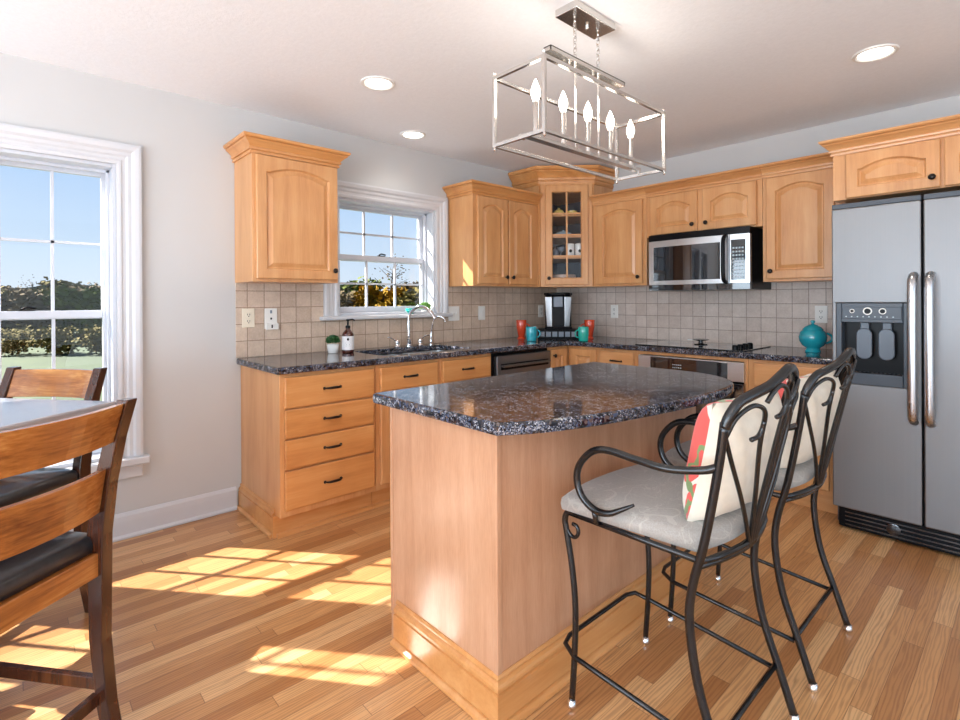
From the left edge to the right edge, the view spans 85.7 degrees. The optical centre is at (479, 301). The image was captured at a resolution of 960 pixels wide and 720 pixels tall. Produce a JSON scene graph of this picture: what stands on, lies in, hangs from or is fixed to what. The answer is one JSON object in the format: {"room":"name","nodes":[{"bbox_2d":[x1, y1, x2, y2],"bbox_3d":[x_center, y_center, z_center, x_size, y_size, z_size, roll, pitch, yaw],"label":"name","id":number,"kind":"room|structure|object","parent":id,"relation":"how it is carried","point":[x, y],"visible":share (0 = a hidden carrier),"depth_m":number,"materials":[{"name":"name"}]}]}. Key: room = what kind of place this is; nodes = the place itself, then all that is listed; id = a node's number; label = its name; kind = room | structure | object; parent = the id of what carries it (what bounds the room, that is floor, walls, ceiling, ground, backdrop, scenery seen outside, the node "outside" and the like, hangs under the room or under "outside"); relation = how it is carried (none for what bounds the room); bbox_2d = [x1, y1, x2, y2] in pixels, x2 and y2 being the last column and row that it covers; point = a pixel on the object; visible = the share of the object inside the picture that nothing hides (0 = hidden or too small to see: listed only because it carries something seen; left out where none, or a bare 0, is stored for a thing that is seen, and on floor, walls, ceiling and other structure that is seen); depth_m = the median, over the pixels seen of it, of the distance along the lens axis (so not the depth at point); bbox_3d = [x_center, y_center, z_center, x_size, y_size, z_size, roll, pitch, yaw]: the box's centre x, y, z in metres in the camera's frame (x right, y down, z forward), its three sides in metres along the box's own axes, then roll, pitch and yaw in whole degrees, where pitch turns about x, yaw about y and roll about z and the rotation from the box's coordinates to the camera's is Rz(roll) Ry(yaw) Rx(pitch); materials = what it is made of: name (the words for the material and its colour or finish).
{"room":"kitchen","nodes":[
{"label":"kitchen","id":0,"kind":"room"},
{"bbox_2d":[0,52,525,514],"bbox_3d":[-1.867,0.043,2.937,7.000,2.440,0.200,0,0,-43],"label":"wall","id":1,"kind":"structure","parent":0,"point":[192,373],"depth_m":2.96,"materials":[{"name":"beige paint"}]},
{"bbox_2d":[0,123,150,479],"bbox_3d":[-2.573,0.059,2.248,1.908,1.782,0.250,0,0,-43],"label":"window","id":2,"kind":"structure","parent":1,"relation":"in","point":[120,312],"depth_m":2.75,"materials":[{"name":"white plastic"}]},
{"bbox_2d":[70,486,236,541],"bbox_3d":[-2.914,1.203,1.816,3.910,0.135,0.030,0,0,-43],"label":"baseboard","id":3,"kind":"structure","parent":1,"relation":"attached to","point":[138,522],"depth_m":2.91,"materials":[{"name":"white paint"}]},
{"bbox_2d":[235,283,323,357],"bbox_3d":[-1.277,0.116,3.338,0.564,0.458,0.008,0,0,-43],"label":"backsplash","id":4,"kind":"structure","parent":1,"relation":"attached to","point":[299,307],"depth_m":3.33,"materials":[{"name":"tile"}]},
{"bbox_2d":[242,308,254,327],"bbox_3d":[-1.426,0.103,3.188,0.074,0.117,0.010,0,0,-43],"label":"wall outlet","id":5,"kind":"object","parent":4,"relation":"attached to","point":[248,315],"visible":1,"depth_m":3.18,"materials":[{"name":"beige plastic"}]},
{"bbox_2d":[264,308,278,329],"bbox_3d":[-1.318,0.111,3.276,0.081,0.134,0.026,0,0,-43],"label":"wall jack","id":6,"kind":"object","parent":4,"relation":"attached to","point":[270,314],"visible":1,"depth_m":3.27,"materials":[{"name":"white plastic"}]},
{"bbox_2d":[223,131,350,283],"bbox_3d":[-1.176,-0.524,3.188,0.647,0.822,0.365,0,0,-43],"label":"upper cabinet","id":7,"kind":"object","parent":1,"relation":"attached to","point":[286,197],"visible":1,"depth_m":3.06,"materials":[{"name":"brown wood"}]},
{"bbox_2d":[323,317,446,351],"bbox_3d":[-0.671,0.234,3.894,1.079,0.213,0.008,0,0,-43],"label":"backsplash","id":8,"kind":"structure","parent":1,"relation":"attached to","point":[368,333],"depth_m":3.86,"materials":[{"name":"tile"}]},
{"bbox_2d":[320,180,452,320],"bbox_3d":[-0.724,-0.356,3.947,1.135,0.968,0.250,0,0,-43],"label":"window","id":9,"kind":"structure","parent":1,"relation":"in","point":[432,226],"depth_m":4.04,"materials":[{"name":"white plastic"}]},
{"bbox_2d":[419,302,430,310],"bbox_3d":[-0.443,0.051,4.158,0.103,0.094,0.104,0,0,-43],"label":"potted plant","id":10,"kind":"object","parent":9,"relation":"on","point":[427,304],"visible":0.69,"depth_m":4.14,"materials":[{"name":"green plant"}]},
{"bbox_2d":[442,179,542,287],"bbox_3d":[0.123,-0.530,4.380,0.830,0.814,0.365,0,0,-43],"label":"upper cabinet","id":11,"kind":"object","parent":1,"relation":"attached to","point":[493,228],"visible":1,"depth_m":4.22,"materials":[{"name":"brown wood"}]},
{"bbox_2d":[447,287,556,341],"bbox_3d":[0.253,0.105,4.743,1.433,0.458,0.008,0,0,-43],"label":"backsplash","id":12,"kind":"structure","parent":1,"relation":"attached to","point":[503,306],"depth_m":4.62,"materials":[{"name":"tile"}]},
{"bbox_2d":[448,306,458,320],"bbox_3d":[-0.214,0.101,4.298,0.116,0.120,0.014,0,0,-43],"label":"light switch","id":13,"kind":"object","parent":12,"relation":"attached to","point":[451,309],"visible":0.8,"depth_m":4.30,"materials":[{"name":"white plastic"}]},
{"bbox_2d":[478,306,484,319],"bbox_3d":[0.017,0.102,4.511,0.076,0.120,0.012,0,0,-43],"label":"light switch","id":14,"kind":"object","parent":12,"relation":"attached to","point":[481,309],"visible":1,"depth_m":4.51,"materials":[{"name":"white plastic"}]},
{"bbox_2d":[538,305,543,316],"bbox_3d":[0.595,0.095,5.043,0.074,0.117,0.010,0,0,-43],"label":"wall outlet","id":15,"kind":"object","parent":12,"relation":"attached to","point":[540,307],"visible":1,"depth_m":5.04,"materials":[{"name":"white plastic"}]},
{"bbox_2d":[0,498,959,719],"bbox_3d":[0.236,1.305,0.656,7.400,0.100,6.400,0,0,-43],"label":"floor","id":16,"kind":"structure","parent":0,"point":[216,617],"depth_m":1.94,"materials":[{"name":"brown wood"}]},
{"bbox_2d":[0,366,106,612],"bbox_3d":[-1.812,0.772,1.939,0.444,0.985,0.562,0,0,7],"label":"dining chair","id":17,"kind":"object","parent":16,"relation":"on","point":[87,384],"visible":0.48,"depth_m":2.13,"materials":[{"name":"brown wood"}]},
{"bbox_2d":[0,398,115,431],"bbox_3d":[-1.866,0.809,1.372,1.050,0.914,1.050,0,0,9],"label":"dining table","id":18,"kind":"object","parent":16,"relation":"on","point":[15,413],"visible":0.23,"depth_m":1.67,"materials":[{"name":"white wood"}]},
{"bbox_2d":[0,398,136,719],"bbox_3d":[-1.268,0.770,1.322,0.562,0.985,0.406,0,0,9],"label":"dining chair","id":19,"kind":"object","parent":16,"relation":"on","point":[42,561],"visible":1,"depth_m":1.36,"materials":[{"name":"brown wood"}]},
{"bbox_2d":[237,365,375,538],"bbox_3d":[-1.038,0.821,3.104,0.610,0.874,0.664,0,0,-43],"label":"base cabinet","id":20,"kind":"object","parent":16,"relation":"on","point":[308,438],"visible":0.98,"depth_m":2.88,"materials":[{"name":"brown wood"}]},
{"bbox_2d":[237,336,831,374],"bbox_3d":[0.496,0.354,3.257,3.068,0.038,2.507,0,0,-43],"label":"countertop","id":21,"kind":"structure","parent":20,"relation":"on","point":[318,361],"depth_m":3.38,"materials":[{"name":"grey stone"}]},
{"bbox_2d":[325,335,339,352],"bbox_3d":[-0.977,0.281,3.437,0.100,0.123,0.100,0,0,-43],"label":"potted plant","id":22,"kind":"object","parent":21,"relation":"on","point":[332,348],"visible":1,"depth_m":3.41,"materials":[{"name":"green plant"}]},
{"bbox_2d":[342,319,354,352],"bbox_3d":[-0.877,0.229,3.439,0.079,0.226,0.079,0,0,34],"label":"soap bottle","id":23,"kind":"object","parent":21,"relation":"on","point":[347,335],"visible":1,"depth_m":3.41,"materials":[{"name":"plastic"}]},
{"bbox_2d":[387,305,436,346],"bbox_3d":[-0.470,0.183,3.848,0.382,0.312,0.260,0,0,-43],"label":"faucet","id":24,"kind":"object","parent":21,"relation":"on","point":[397,341],"visible":1,"depth_m":3.91,"materials":[{"name":"silver metal"}]},
{"bbox_2d":[380,350,446,355],"bbox_3d":[-0.455,0.462,3.635,0.749,0.167,0.429,0,0,-43],"label":"sink","id":25,"kind":"object","parent":21,"relation":"in","point":[428,350],"visible":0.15,"depth_m":3.86,"materials":[{"name":"silver metal"}]},
{"bbox_2d":[429,316,445,344],"bbox_3d":[-0.332,0.225,4.035,0.149,0.227,0.032,0,0,25],"label":"filter faucet","id":26,"kind":"object","parent":21,"relation":"on","point":[430,340],"visible":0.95,"depth_m":4.05,"materials":[{"name":"silver metal"}]},
{"bbox_2d":[516,320,530,338],"bbox_3d":[0.383,0.250,4.646,0.118,0.165,0.104,0,0,-43],"label":"mug","id":27,"kind":"object","parent":21,"relation":"on","point":[520,324],"visible":0.84,"depth_m":4.61,"materials":[{"name":"ceramic"}]},
{"bbox_2d":[526,327,540,340],"bbox_3d":[0.440,0.274,4.362,0.101,0.118,0.105,0,0,-43],"label":"mug","id":28,"kind":"object","parent":21,"relation":"on","point":[531,332],"visible":0.98,"depth_m":4.33,"materials":[{"name":"teal ceramic"}]},
{"bbox_2d":[544,292,571,328],"bbox_3d":[0.702,0.084,4.657,0.250,0.322,0.258,0,0,8],"label":"coffee maker","id":29,"kind":"object","parent":21,"relation":"on","point":[557,305],"visible":1,"depth_m":4.56,"materials":[{"name":"black plastic"}]},
{"bbox_2d":[538,328,578,338],"bbox_3d":[0.704,0.288,4.657,0.360,0.086,0.278,0,0,8],"label":"pod drawer","id":30,"kind":"object","parent":21,"relation":"on","point":[545,333],"visible":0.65,"depth_m":4.52,"materials":[{"name":"black plastic"}]},
{"bbox_2d":[574,327,588,340],"bbox_3d":[0.853,0.272,4.306,0.103,0.118,0.097,0,0,-43],"label":"mug","id":31,"kind":"object","parent":21,"relation":"on","point":[583,332],"visible":1,"depth_m":4.27,"materials":[{"name":"teal ceramic"}]},
{"bbox_2d":[580,320,594,338],"bbox_3d":[0.959,0.247,4.595,0.109,0.165,0.114,0,0,-43],"label":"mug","id":32,"kind":"object","parent":21,"relation":"on","point":[587,323],"visible":0.64,"depth_m":4.56,"materials":[{"name":"ceramic"}]},
{"bbox_2d":[635,340,770,351],"bbox_3d":[1.629,0.310,3.818,0.510,0.036,0.780,0,0,-43],"label":"cooktop","id":33,"kind":"object","parent":21,"relation":"in","point":[749,346],"visible":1,"depth_m":3.70,"materials":[{"name":"black glass"}]},
{"bbox_2d":[687,339,709,344],"bbox_3d":[1.633,0.301,3.859,0.124,0.038,0.149,0,0,-43],"label":"spoon rest","id":34,"kind":"object","parent":33,"relation":"on","point":[700,342],"visible":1,"depth_m":3.83,"materials":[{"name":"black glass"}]},
{"bbox_2d":[798,320,831,351],"bbox_3d":[2.152,0.223,3.343,0.169,0.204,0.160,0,0,-23],"label":"lidded pot","id":35,"kind":"object","parent":21,"relation":"on","point":[812,336],"visible":0.98,"depth_m":3.30,"materials":[{"name":"teal ceramic"}]},
{"bbox_2d":[371,350,490,508],"bbox_3d":[-0.458,0.817,3.637,0.961,0.874,0.664,0,0,-43],"label":"base cabinet","id":36,"kind":"object","parent":16,"relation":"on","point":[404,375],"visible":0.36,"depth_m":3.21,"materials":[{"name":"brown wood"}]},
{"bbox_2d":[491,348,550,375],"bbox_3d":[0.141,0.816,4.171,0.636,0.868,0.655,0,0,-43],"label":"dishwasher","id":37,"kind":"object","parent":16,"relation":"on","point":[502,363],"visible":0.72,"depth_m":3.92,"materials":[{"name":"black metal"}]},
{"bbox_2d":[390,406,703,719],"bbox_3d":[0.324,0.814,2.146,1.319,0.876,0.622,0,0,-43],"label":"base cabinet","id":38,"kind":"object","parent":16,"relation":"on","point":[481,595],"visible":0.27,"depth_m":1.70,"materials":[{"name":"brown wood"}]},
{"bbox_2d":[373,362,733,435],"bbox_3d":[0.409,0.357,2.088,1.408,0.038,0.874,0,0,-43],"label":"countertop","id":39,"kind":"structure","parent":38,"relation":"on","point":[584,395],"depth_m":1.85,"materials":[{"name":"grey stone"}]},
{"bbox_2d":[547,346,567,367],"bbox_3d":[0.463,0.810,4.486,0.256,0.874,0.658,0,0,-43],"label":"base cabinet","id":40,"kind":"object","parent":16,"relation":"on","point":[558,356],"visible":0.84,"depth_m":4.26,"materials":[{"name":"brown wood"}]},
{"bbox_2d":[568,346,598,364],"bbox_3d":[1.065,0.807,4.455,0.627,0.874,0.303,0,0,-43],"label":"base cabinet","id":41,"kind":"object","parent":16,"relation":"on","point":[576,354],"visible":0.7,"depth_m":4.25,"materials":[{"name":"brown wood"}]},
{"bbox_2d":[599,348,637,365],"bbox_3d":[1.272,0.806,4.202,0.664,0.874,0.345,0,0,-43],"label":"base cabinet","id":42,"kind":"object","parent":16,"relation":"on","point":[614,356],"visible":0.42,"depth_m":3.99,"materials":[{"name":"brown wood"}]},
{"bbox_2d":[561,363,800,719],"bbox_3d":[0.610,0.706,1.560,0.519,1.091,0.608,0,0,-43],"label":"bar stool","id":43,"kind":"object","parent":16,"relation":"on","point":[645,498],"visible":0.98,"depth_m":1.43,"materials":[{"name":"black metal"}]},
{"bbox_2d":[561,464,751,551],"bbox_3d":[0.567,0.616,1.606,0.478,0.060,0.482,0,0,-43],"label":"cushion","id":44,"kind":"object","parent":43,"relation":"on","point":[657,513],"depth_m":1.48,"materials":[{"name":"grey fabric"}]},
{"bbox_2d":[682,392,781,521],"bbox_3d":[0.717,0.429,1.462,0.344,0.335,0.184,0,0,-36],"label":"throw pillow","id":45,"kind":"object","parent":43,"relation":"on","point":[696,488],"visible":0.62,"depth_m":1.37,"materials":[{"name":"fabric"}]},
{"bbox_2d":[638,351,748,390],"bbox_3d":[1.676,0.805,3.805,0.606,0.874,0.784,0,0,-43],"label":"base cabinet","id":46,"kind":"object","parent":16,"relation":"on","point":[746,361],"visible":0.17,"depth_m":3.48,"materials":[{"name":"brown wood"}]},
{"bbox_2d":[638,354,745,419],"bbox_3d":[1.635,0.733,3.766,0.666,0.678,0.746,0,0,-43],"label":"oven","id":47,"kind":"object","parent":46,"relation":"in","point":[734,371],"visible":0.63,"depth_m":3.48,"materials":[{"name":"silver metal"}]},
{"bbox_2d":[661,347,856,692],"bbox_3d":[1.067,0.703,1.979,0.519,1.091,0.608,0,0,-43],"label":"bar stool","id":48,"kind":"object","parent":16,"relation":"on","point":[794,475],"visible":0.69,"depth_m":1.77,"materials":[{"name":"black metal"}]},
{"bbox_2d":[661,440,813,490],"bbox_3d":[1.024,0.612,2.025,0.478,0.060,0.482,0,0,-43],"label":"cushion","id":49,"kind":"object","parent":48,"relation":"on","point":[804,472],"depth_m":1.82,"materials":[{"name":"grey fabric"}]},
{"bbox_2d":[778,370,841,467],"bbox_3d":[1.173,0.425,1.881,0.344,0.335,0.184,0,0,-36],"label":"throw pillow","id":50,"kind":"object","parent":48,"relation":"on","point":[817,412],"visible":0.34,"depth_m":1.78,"materials":[{"name":"fabric"}]},
{"bbox_2d":[749,359,837,513],"bbox_3d":[2.078,0.803,3.325,0.664,0.874,0.462,0,0,-43],"label":"base cabinet","id":51,"kind":"object","parent":16,"relation":"on","point":[760,371],"visible":0.11,"depth_m":3.10,"materials":[{"name":"brown wood"}]},
{"bbox_2d":[832,190,959,556],"bbox_3d":[2.477,0.348,2.723,0.833,1.758,0.912,0,0,-43],"label":"refrigerator","id":52,"kind":"object","parent":16,"relation":"on","point":[896,261],"visible":0.97,"depth_m":2.63,"materials":[{"name":"grey metal"}]},
{"bbox_2d":[0,0,959,171],"bbox_3d":[0.222,-1.235,0.651,7.400,0.100,6.400,0,0,-43],"label":"ceiling","id":53,"kind":"structure","parent":0,"point":[722,73],"depth_m":2.54,"materials":[{"name":"paint"}]},
{"bbox_2d":[361,76,394,90],"bbox_3d":[-0.553,-1.179,2.808,0.184,0.008,0.184,0,0,-43],"label":"recessed light","id":54,"kind":"object","parent":53,"relation":"in","point":[377,83],"visible":1,"depth_m":2.80,"materials":[{"name":"white plastic"}]},
{"bbox_2d":[365,78,390,88],"bbox_3d":[-0.553,-1.180,2.808,0.138,0.002,0.138,0,0,-43],"label":"diffuser","id":55,"kind":"object","parent":54,"relation":"attached to","point":[370,83],"depth_m":2.80,"materials":[{"name":"white"}]},
{"bbox_2d":[400,130,425,138],"bbox_3d":[-0.477,-1.181,3.682,0.184,0.008,0.184,0,0,-43],"label":"recessed light","id":56,"kind":"object","parent":53,"relation":"in","point":[410,134],"visible":1,"depth_m":3.67,"materials":[{"name":"white plastic"}]},
{"bbox_2d":[403,132,422,137],"bbox_3d":[-0.477,-1.182,3.682,0.138,0.002,0.138,0,0,-43],"label":"diffuser","id":57,"kind":"object","parent":56,"relation":"attached to","point":[405,134],"depth_m":3.69,"materials":[{"name":"white"}]},
{"bbox_2d":[492,0,665,183],"bbox_3d":[0.448,-0.882,2.179,0.854,0.612,0.262,0,0,-43],"label":"chandelier","id":58,"kind":"object","parent":53,"relation":"hanging from","point":[578,15],"visible":1,"depth_m":2.12,"materials":[{"name":"silver metal"}]},
{"bbox_2d":[852,44,899,62],"bbox_3d":[1.905,-1.193,2.496,0.184,0.008,0.184,0,0,-43],"label":"recessed light","id":59,"kind":"object","parent":53,"relation":"in","point":[878,52],"visible":1,"depth_m":2.49,"materials":[{"name":"white plastic"}]},
{"bbox_2d":[857,47,892,59],"bbox_3d":[1.905,-1.193,2.496,0.138,0.002,0.138,0,0,-43],"label":"diffuser","id":60,"kind":"object","parent":59,"relation":"attached to","point":[876,53],"depth_m":2.49,"materials":[{"name":"white plastic"}]},
{"bbox_2d":[600,95,959,347],"bbox_3d":[2.813,0.016,3.162,0.200,2.440,6.200,0,0,-43],"label":"wall","id":61,"kind":"structure","parent":0,"point":[803,142],"depth_m":3.72,"materials":[{"name":"beige paint"}]},
{"bbox_2d":[508,165,614,288],"bbox_3d":[0.760,-0.653,4.713,0.699,1.052,0.721,0,0,-43],"label":"upper cabinet","id":62,"kind":"object","parent":61,"relation":"attached to","point":[566,189],"visible":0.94,"depth_m":4.54,"materials":[{"name":"brown wood"}]},
{"bbox_2d":[553,248,558,254],"bbox_3d":[0.674,-0.435,4.652,0.064,0.092,0.064,0,0,-43],"label":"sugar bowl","id":63,"kind":"object","parent":62,"relation":"on","point":[555,251],"visible":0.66,"depth_m":4.63,"materials":[{"name":"grey ceramic"}]},
{"bbox_2d":[554,208,563,212],"bbox_3d":[0.709,-0.800,4.660,0.100,0.076,0.100,0,0,-43],"label":"teapot","id":64,"kind":"object","parent":62,"relation":"on","point":[558,210],"visible":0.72,"depth_m":4.62,"materials":[{"name":"yellow ceramic"}]},
{"bbox_2d":[557,247,563,254],"bbox_3d":[0.731,-0.439,4.699,0.072,0.100,0.072,0,0,-43],"label":"goblet","id":65,"kind":"object","parent":62,"relation":"on","point":[560,249],"visible":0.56,"depth_m":4.67,"materials":[{"name":"grey glass"}]},
{"bbox_2d":[556,230,570,233],"bbox_3d":[0.751,-0.610,4.668,0.160,0.068,0.160,0,0,-43],"label":"serving dish","id":66,"kind":"object","parent":62,"relation":"on","point":[562,231],"visible":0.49,"depth_m":4.61,"materials":[{"name":"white ceramic"}]},
{"bbox_2d":[553,274,575,277],"bbox_3d":[0.758,-0.192,4.679,0.216,0.092,0.216,0,0,-43],"label":"plate stack","id":67,"kind":"object","parent":62,"relation":"in","point":[559,275],"visible":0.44,"depth_m":4.59,"materials":[{"name":"ceramic"}]},
{"bbox_2d":[552,215,580,225],"bbox_3d":[0.762,-0.756,4.769,0.596,0.012,0.618,0,0,-43],"label":"shelf","id":68,"kind":"object","parent":62,"relation":"attached to","point":[557,220],"depth_m":4.80,"materials":[{"name":"brown wood"}]},
{"bbox_2d":[553,236,580,244],"bbox_3d":[0.763,-0.569,4.769,0.596,0.012,0.618,0,0,-43],"label":"shelf","id":69,"kind":"object","parent":62,"relation":"attached to","point":[557,240],"depth_m":4.72,"materials":[{"name":"brown wood"}]},
{"bbox_2d":[553,257,580,263],"bbox_3d":[0.764,-0.383,4.770,0.596,0.012,0.618,0,0,-43],"label":"shelf","id":70,"kind":"object","parent":62,"relation":"attached to","point":[556,260],"depth_m":4.78,"materials":[{"name":"brown wood"}]},
{"bbox_2d":[568,243,573,254],"bbox_3d":[0.810,-0.455,4.656,0.076,0.132,0.076,0,0,-43],"label":"canister","id":71,"kind":"object","parent":62,"relation":"on","point":[570,245],"visible":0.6,"depth_m":4.62,"materials":[{"name":"white ceramic"}]},
{"bbox_2d":[575,243,580,254],"bbox_3d":[0.892,-0.456,4.652,0.076,0.132,0.076,0,0,-43],"label":"canister","id":72,"kind":"object","parent":62,"relation":"on","point":[577,245],"visible":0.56,"depth_m":4.62,"materials":[{"name":"white ceramic"}]},
{"bbox_2d":[589,186,649,286],"bbox_3d":[1.259,-0.523,4.429,0.367,0.788,0.510,0,0,-43],"label":"upper cabinet","id":73,"kind":"object","parent":61,"relation":"attached to","point":[621,242],"visible":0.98,"depth_m":4.30,"materials":[{"name":"brown wood"}]},
{"bbox_2d":[557,281,831,348],"bbox_3d":[1.630,0.098,4.297,0.008,0.458,2.512,0,0,-43],"label":"backsplash","id":74,"kind":"structure","parent":61,"relation":"attached to","point":[776,316],"depth_m":4.10,"materials":[{"name":"tile"}]},
{"bbox_2d":[611,305,617,317],"bbox_3d":[1.226,0.092,4.723,0.010,0.117,0.074,0,0,-43],"label":"wall outlet","id":75,"kind":"object","parent":74,"relation":"attached to","point":[614,308],"visible":1,"depth_m":4.72,"materials":[{"name":"white plastic"}]},
{"bbox_2d":[815,306,827,322],"bbox_3d":[2.324,0.088,3.527,0.010,0.117,0.074,0,0,-43],"label":"wall outlet","id":76,"kind":"object","parent":74,"relation":"attached to","point":[821,312],"visible":0.99,"depth_m":3.52,"materials":[{"name":"white plastic"}]},
{"bbox_2d":[643,165,762,237],"bbox_3d":[1.722,-0.715,3.922,0.367,0.408,0.860,0,0,-43],"label":"upper cabinet","id":77,"kind":"object","parent":61,"relation":"attached to","point":[729,198],"visible":0.94,"depth_m":3.77,"materials":[{"name":"brown wood"}]},
{"bbox_2d":[649,226,770,290],"bbox_3d":[1.685,-0.296,3.869,0.494,0.425,0.742,0,0,-43],"label":"microwave","id":78,"kind":"object","parent":77,"relation":"attached to","point":[731,258],"visible":0.98,"depth_m":3.67,"materials":[{"name":"silver plastic"}]},
{"bbox_2d":[759,152,837,282],"bbox_3d":[2.175,-0.526,3.431,0.367,0.788,0.472,0,0,-43],"label":"upper cabinet","id":79,"kind":"object","parent":61,"relation":"attached to","point":[798,201],"visible":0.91,"depth_m":3.35,"materials":[{"name":"brown wood"}]},
{"bbox_2d":[818,114,959,203],"bbox_3d":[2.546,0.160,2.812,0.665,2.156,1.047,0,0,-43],"label":"upper cabinet","id":80,"kind":"object","parent":61,"relation":"attached to","point":[923,157],"visible":0.98,"depth_m":2.74,"materials":[{"name":"brown wood"}]},
{"label":"outside","id":81,"kind":"structure","parent":0,"visible":0},
{"bbox_2d":[1,332,102,400],"bbox_3d":[-76.282,3.836,111.359,330.000,3.003,260.000,0,0,-43],"label":"ground","id":82,"kind":"structure","parent":81,"point":[80,359],"depth_m":19.15,"materials":[{"name":"green plant"}]},
{"bbox_2d":[1,286,17,330],"bbox_3d":[-25.481,0.894,26.875,3.808,3.358,3.358,0,0,21],"label":"tree","id":83,"kind":"object","parent":82,"relation":"on","point":[3,291],"visible":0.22,"depth_m":26.93,"materials":[{"name":"green plant"}]},
{"bbox_2d":[2,285,31,292],"bbox_3d":[-30.876,0.679,33.972,3.609,3.489,3.877,0,0,-17],"label":"tree","id":84,"kind":"object","parent":82,"relation":"on","point":[7,288],"visible":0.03,"depth_m":34.32,"materials":[{"name":"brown plant"}]},
{"bbox_2d":[1,324,36,355],"bbox_3d":[-19.556,1.701,21.431,2.297,1.503,1.931,0,0,-36],"label":"bush","id":85,"kind":"object","parent":82,"relation":"on","point":[12,345],"visible":0.95,"depth_m":21.38,"materials":[{"name":"green plant"}]},
{"bbox_2d":[1,290,59,344],"bbox_3d":[-23.223,0.863,27.015,3.322,2.960,3.041,0,0,44],"label":"tree","id":86,"kind":"object","parent":82,"relation":"on","point":[21,299],"visible":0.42,"depth_m":26.27,"materials":[{"name":"green plant"}]},
{"bbox_2d":[20,274,45,289],"bbox_3d":[-35.497,0.169,40.841,2.800,4.682,3.295,0,0,-20],"label":"tree","id":87,"kind":"object","parent":82,"relation":"on","point":[32,284],"visible":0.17,"depth_m":41.20,"materials":[{"name":"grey plant"}]},
{"bbox_2d":[19,325,79,354],"bbox_3d":[-17.482,1.679,21.650,1.931,1.503,2.297,0,0,5],"label":"tree","id":88,"kind":"object","parent":82,"relation":"on","point":[61,335],"visible":0.9,"depth_m":21.19,"materials":[{"name":"green plant"}]},
{"bbox_2d":[27,281,84,324],"bbox_3d":[-27.618,0.626,34.280,3.959,3.959,4.489,0,0,35],"label":"tree","id":89,"kind":"object","parent":82,"relation":"on","point":[72,284],"visible":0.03,"depth_m":33.93,"materials":[{"name":"green plant"}]},
{"bbox_2d":[36,276,89,290],"bbox_3d":[-34.310,0.390,42.661,4.772,4.772,5.411,0,0,34],"label":"tree","id":90,"kind":"object","parent":82,"relation":"on","point":[43,282],"visible":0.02,"depth_m":41.66,"materials":[{"name":"green plant"}]},
{"bbox_2d":[42,283,101,341],"bbox_3d":[-20.682,0.666,27.180,3.505,3.294,3.501,0,0,23],"label":"tree","id":91,"kind":"object","parent":82,"relation":"on","point":[65,299],"visible":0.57,"depth_m":26.41,"materials":[{"name":"green plant"}]},
{"bbox_2d":[65,325,101,355],"bbox_3d":[-15.674,1.661,21.653,1.931,1.503,2.297,0,0,-3],"label":"bush","id":92,"kind":"object","parent":82,"relation":"on","point":[94,337],"visible":0.56,"depth_m":21.03,"materials":[{"name":"green plant"}]},
{"bbox_2d":[69,282,100,291],"bbox_3d":[-24.691,0.536,34.122,3.981,3.582,3.706,0,0,-32],"label":"tree","id":93,"kind":"object","parent":82,"relation":"on","point":[78,284],"visible":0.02,"depth_m":33.06,"materials":[{"name":"brown plant"}]},
{"bbox_2d":[340,289,359,306],"bbox_3d":[-7.163,0.764,26.091,2.965,2.866,3.185,0,0,37],"label":"tree","id":94,"kind":"object","parent":82,"relation":"on","point":[345,299],"visible":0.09,"depth_m":25.59,"materials":[{"name":"brown plant"}]},
{"bbox_2d":[340,276,389,306],"bbox_3d":[-7.712,0.274,32.756,4.290,3.814,4.114,0,0,-33],"label":"tree","id":95,"kind":"object","parent":82,"relation":"on","point":[349,287],"visible":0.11,"depth_m":32.15,"materials":[{"name":"green plant"}]},
{"bbox_2d":[349,282,407,306],"bbox_3d":[-5.003,0.576,26.019,3.465,3.213,3.432,0,0,20],"label":"tree","id":96,"kind":"object","parent":82,"relation":"on","point":[376,298],"visible":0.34,"depth_m":25.80,"materials":[{"name":"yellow plant"}]},
{"bbox_2d":[374,254,416,283],"bbox_3d":[-6.550,-0.711,40.170,3.437,5.746,4.044,0,0,2],"label":"tree","id":97,"kind":"object","parent":82,"relation":"on","point":[399,274],"visible":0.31,"depth_m":39.68,"materials":[{"name":"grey plant"}]},
{"bbox_2d":[390,281,418,290],"bbox_3d":[-4.893,0.451,32.990,3.545,3.427,3.808,0,0,-36],"label":"tree","id":98,"kind":"object","parent":82,"relation":"on","point":[409,288],"visible":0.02,"depth_m":32.34,"materials":[{"name":"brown plant"}]},
{"bbox_2d":[397,286,419,305],"bbox_3d":[-2.642,0.689,25.701,3.358,3.358,3.808,0,0,3],"label":"tree","id":99,"kind":"object","parent":82,"relation":"on","point":[410,298],"visible":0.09,"depth_m":25.01,"materials":[{"name":"green plant"}]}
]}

